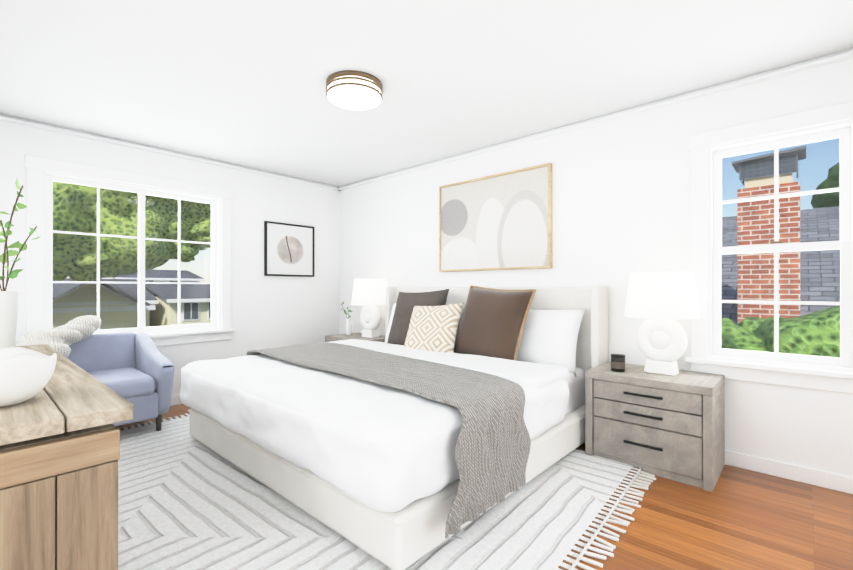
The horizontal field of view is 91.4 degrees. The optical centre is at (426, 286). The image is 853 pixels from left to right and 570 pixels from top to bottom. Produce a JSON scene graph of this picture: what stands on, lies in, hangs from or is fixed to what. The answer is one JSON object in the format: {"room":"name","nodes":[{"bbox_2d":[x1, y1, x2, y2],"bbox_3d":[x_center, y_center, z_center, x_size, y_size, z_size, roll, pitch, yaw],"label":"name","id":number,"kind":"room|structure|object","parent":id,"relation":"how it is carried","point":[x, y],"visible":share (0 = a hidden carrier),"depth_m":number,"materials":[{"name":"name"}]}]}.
{"room":"bedroom","nodes":[
{"label":"bedroom","id":0,"kind":"room"},
{"bbox_2d":[0,121,338,395],"bbox_3d":[-2.267,-0.075,3.791,0.160,2.250,3.770,0,0,42],"label":"wall","id":1,"kind":"structure","parent":0,"point":[274,311],"depth_m":4.17,"materials":[{"name":"white paint"}]},
{"bbox_2d":[25,154,235,345],"bbox_3d":[-2.430,-0.217,3.561,0.228,1.458,1.490,0,0,42],"label":"window","id":2,"kind":"structure","parent":1,"relation":"in","point":[41,178],"depth_m":3.50,"materials":[{"name":"white wood"}]},
{"bbox_2d":[0,114,339,190],"bbox_3d":[-2.191,-1.178,3.725,0.045,0.045,3.330,0,0,42],"label":"crown molding","id":3,"kind":"structure","parent":1,"relation":"attached to","point":[7,118],"depth_m":3.52,"materials":[{"name":"white wood"}]},
{"bbox_2d":[170,395,182,405],"bbox_3d":[-2.202,1.007,3.730,0.016,0.085,3.390,0,0,42],"label":"baseboard","id":4,"kind":"structure","parent":1,"relation":"attached to","point":[175,400],"depth_m":3.69,"materials":[{"name":"white"}]},
{"bbox_2d":[264,221,313,276],"bbox_3d":[-1.476,-0.396,4.520,0.030,0.565,0.578,0,0,42],"label":"framed artwork","id":5,"kind":"object","parent":1,"relation":"attached to","point":[288,249],"visible":1,"depth_m":4.50,"materials":[{"name":"white paper"}]},
{"bbox_2d":[0,0,852,186],"bbox_3d":[-0.393,-1.254,2.095,5.220,0.100,3.770,0,0,42],"label":"ceiling","id":6,"kind":"structure","parent":0,"point":[240,82],"depth_m":2.26,"materials":[{"name":"white paint"}]},
{"bbox_2d":[326,70,382,109],"bbox_3d":[-0.428,-1.153,2.479,0.334,0.100,0.334,0,0,42],"label":"ceiling light","id":7,"kind":"object","parent":6,"relation":"attached to","point":[352,90],"visible":1,"depth_m":2.38,"materials":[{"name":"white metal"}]},
{"bbox_2d":[115,404,852,569],"bbox_3d":[-0.393,1.096,2.090,5.220,0.100,3.770,0,0,42],"label":"floor","id":8,"kind":"structure","parent":0,"point":[737,518],"depth_m":1.81,"materials":[{"name":"brown wood"}]},
{"bbox_2d":[0,344,133,569],"bbox_3d":[-1.683,0.685,1.553,1.850,0.720,0.576,0,0,42],"label":"dresser","id":9,"kind":"object","parent":8,"relation":"on","point":[59,444],"visible":0.88,"depth_m":1.05,"materials":[{"name":"brown wood"}]},
{"bbox_2d":[0,179,40,348],"bbox_3d":[-1.890,-0.090,1.901,0.362,0.829,0.216,0,0,42],"label":"vase","id":10,"kind":"object","parent":9,"relation":"on","point":[8,310],"visible":0.81,"depth_m":1.86,"materials":[{"name":"white ceramic"}]},
{"bbox_2d":[0,347,56,406],"bbox_3d":[-1.172,0.248,1.133,0.248,0.150,0.245,0,0,42],"label":"bowl","id":11,"kind":"object","parent":9,"relation":"on","point":[26,374],"visible":1,"depth_m":1.11,"materials":[{"name":"white ceramic"}]},
{"bbox_2d":[15,315,174,430],"bbox_3d":[-2.344,0.629,2.886,0.787,0.838,0.852,0,0,42],"label":"armchair","id":12,"kind":"object","parent":8,"relation":"on","point":[136,370],"visible":0.56,"depth_m":2.96,"materials":[{"name":"blue fabric"}]},
{"bbox_2d":[15,315,100,357],"bbox_3d":[-2.491,0.492,2.813,0.667,0.566,0.545,0,0,42],"label":"throw","id":13,"kind":"object","parent":12,"relation":"on","point":[75,339],"depth_m":2.91,"materials":[{"name":"white fabric"}]},
{"bbox_2d":[325,333,385,342],"bbox_3d":[-0.692,0.786,4.351,0.650,0.530,0.451,0,0,42],"label":"nightstand","id":14,"kind":"object","parent":8,"relation":"on","point":[357,336],"visible":0.15,"depth_m":4.28,"materials":[{"name":"grey wood"}]},
{"bbox_2d":[341,302,351,334],"bbox_3d":[-0.860,0.340,4.471,0.203,0.361,0.105,0,0,42],"label":"vase","id":15,"kind":"object","parent":14,"relation":"on","point":[348,327],"visible":1,"depth_m":4.45,"materials":[{"name":"white ceramic"}]},
{"bbox_2d":[351,279,387,337],"bbox_3d":[-0.575,0.220,4.295,0.396,0.600,0.396,0,0,42],"label":"lamp","id":16,"kind":"object","parent":14,"relation":"on","point":[370,293],"visible":0.98,"depth_m":4.18,"materials":[{"name":"white ceramic"}]},
{"bbox_2d":[118,413,655,569],"bbox_3d":[-0.710,1.035,2.409,3.235,0.024,2.443,0,0,39],"label":"rug","id":17,"kind":"object","parent":8,"relation":"on","point":[187,500],"visible":0.5,"depth_m":1.82,"materials":[{"name":"white fabric"}]},
{"bbox_2d":[180,285,607,569],"bbox_3d":[-0.194,0.517,2.817,2.234,1.061,2.083,0,0,42],"label":"bed","id":18,"kind":"object","parent":8,"relation":"on","point":[440,415],"visible":1,"depth_m":2.04,"materials":[{"name":"fabric"}]},
{"bbox_2d":[180,339,568,511],"bbox_3d":[-0.403,0.641,2.614,2.119,0.347,1.503,0,0,42],"label":"duvet","id":19,"kind":"object","parent":18,"relation":"on","point":[377,425],"depth_m":1.93,"materials":[{"name":"white fabric"}]},
{"bbox_2d":[246,342,530,537],"bbox_3d":[-0.437,0.670,2.549,2.234,0.434,0.929,0,0,42],"label":"throw","id":20,"kind":"object","parent":18,"relation":"on","point":[475,420],"depth_m":1.84,"materials":[{"name":"grey fabric"}]},
{"bbox_2d":[385,303,464,342],"bbox_3d":[-0.048,0.375,3.774,0.860,0.460,0.210,0,-18,40],"label":"pillow","id":21,"kind":"object","parent":18,"relation":"on","point":[394,304],"depth_m":3.91,"materials":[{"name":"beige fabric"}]},
{"bbox_2d":[453,285,535,360],"bbox_3d":[0.468,0.283,3.063,0.606,0.606,0.180,4,-19,47],"label":"pillow","id":22,"kind":"object","parent":18,"relation":"on","point":[494,323],"depth_m":2.95,"materials":[{"name":"brown fabric"}]},
{"bbox_2d":[516,309,585,376],"bbox_3d":[0.722,0.373,3.076,0.860,0.460,0.210,0,-18,44],"label":"pillow","id":23,"kind":"object","parent":18,"relation":"on","point":[549,336],"depth_m":2.84,"materials":[{"name":"white fabric"}]},
{"bbox_2d":[585,362,724,491],"bbox_3d":[1.357,0.782,2.495,0.650,0.530,0.451,0,0,42],"label":"nightstand","id":24,"kind":"object","parent":8,"relation":"on","point":[668,426],"visible":0.94,"depth_m":2.32,"materials":[{"name":"grey wood"}]},
{"bbox_2d":[611,354,624,371],"bbox_3d":[1.174,0.467,2.554,0.082,0.098,0.082,0,0,42],"label":"candle jar","id":25,"kind":"object","parent":24,"relation":"on","point":[617,362],"visible":1,"depth_m":2.52,"materials":[{"name":"black glass"}]},
{"bbox_2d":[625,272,699,375],"bbox_3d":[1.407,0.216,2.499,0.396,0.600,0.396,0,0,42],"label":"lamp","id":26,"kind":"object","parent":24,"relation":"on","point":[660,301],"visible":1,"depth_m":2.40,"materials":[{"name":"white ceramic"}]},
{"bbox_2d":[339,58,852,476],"bbox_3d":[0.820,-0.076,3.430,5.220,2.250,0.160,0,0,42],"label":"wall","id":27,"kind":"structure","parent":0,"point":[621,199],"depth_m":2.85,"materials":[{"name":"white paint"}]},
{"bbox_2d":[439,163,552,271],"bbox_3d":[0.540,-0.541,3.546,1.110,0.800,0.040,0,0,42],"label":"framed picture","id":28,"kind":"object","parent":27,"relation":"attached to","point":[501,221],"visible":0.98,"depth_m":3.48,"materials":[{"name":"beige paper"}]},
{"bbox_2d":[340,48,852,190],"bbox_3d":[0.750,-1.179,3.356,4.900,0.045,0.045,0,0,42],"label":"crown molding","id":29,"kind":"structure","parent":27,"relation":"attached to","point":[787,70],"depth_m":2.72,"materials":[{"name":"white wood"}]},
{"bbox_2d":[685,101,852,393],"bbox_3d":[1.968,-0.197,2.344,0.850,1.473,0.228,0,0,42],"label":"window","id":30,"kind":"structure","parent":27,"relation":"in","point":[709,354],"depth_m":2.36,"materials":[{"name":"white wood"}]},
{"bbox_2d":[725,450,852,493],"bbox_3d":[0.760,1.006,3.362,4.900,0.085,0.016,0,0,42],"label":"baseboard","id":31,"kind":"structure","parent":27,"relation":"attached to","point":[824,479],"depth_m":2.25,"materials":[{"name":"white"}]},
{"label":"outside","id":32,"kind":"structure","parent":0,"visible":0},
{"bbox_3d":[-5.101,4.375,15.426,160.000,0.200,160.000,0,0,42],"label":"ground","id":33,"kind":"structure","parent":32,"visible":0},
{"bbox_2d":[52,278,158,329],"bbox_3d":[-20.287,1.912,20.827,11.150,4.750,10.200,0,0,42],"label":"house","id":34,"kind":"structure","parent":33,"relation":"on","point":[130,318],"depth_m":20.32,"materials":[{"name":"beige"}]},
{"bbox_2d":[53,181,210,280],"bbox_3d":[-9.498,-0.436,11.296,4.328,9.605,8.542,0,0,42],"label":"trees","id":35,"kind":"object","parent":33,"relation":"on","point":[69,258],"depth_m":10.98,"materials":[{"name":"green plant"}]},
{"bbox_2d":[101,269,204,281],"bbox_3d":[-25.307,1.373,37.794,8.925,5.900,6.600,0,0,42],"label":"house","id":36,"kind":"structure","parent":33,"relation":"on","point":[172,275],"depth_m":36.06,"materials":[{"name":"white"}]},
{"bbox_2d":[145,284,210,325],"bbox_3d":[-13.553,2.077,27.680,7.925,4.450,8.800,0,0,42],"label":"house","id":37,"kind":"structure","parent":33,"relation":"on","point":[170,303],"depth_m":23.36,"materials":[{"name":"beige"}]},
{"bbox_2d":[732,146,805,322],"bbox_3d":[4.807,1.217,5.846,0.781,6.075,0.600,0,0,42],"label":"chimney","id":38,"kind":"object","parent":33,"relation":"on","point":[747,281],"depth_m":5.68,"materials":[{"name":"red brick"}]},
{"bbox_2d":[721,306,839,357],"bbox_3d":[3.682,2.238,3.898,5.607,4.225,2.021,0,0,42],"label":"bush","id":39,"kind":"object","parent":33,"relation":"on","point":[748,335],"depth_m":3.55,"materials":[{"name":"green plant"}]},
{"bbox_2d":[721,206,839,323],"bbox_3d":[6.189,1.389,7.043,16.000,6.136,6.368,0,0,42],"label":"roof","id":40,"kind":"structure","parent":33,"relation":"on","point":[829,233],"depth_m":7.24,"materials":[{"name":"grey"}]},
{"bbox_2d":[811,162,839,208],"bbox_3d":[22.911,-1.129,18.573,8.534,11.821,5.904,0,0,42],"label":"trees","id":41,"kind":"object","parent":33,"relation":"on","point":[833,196],"depth_m":19.60,"materials":[{"name":"green plant"}]}
]}

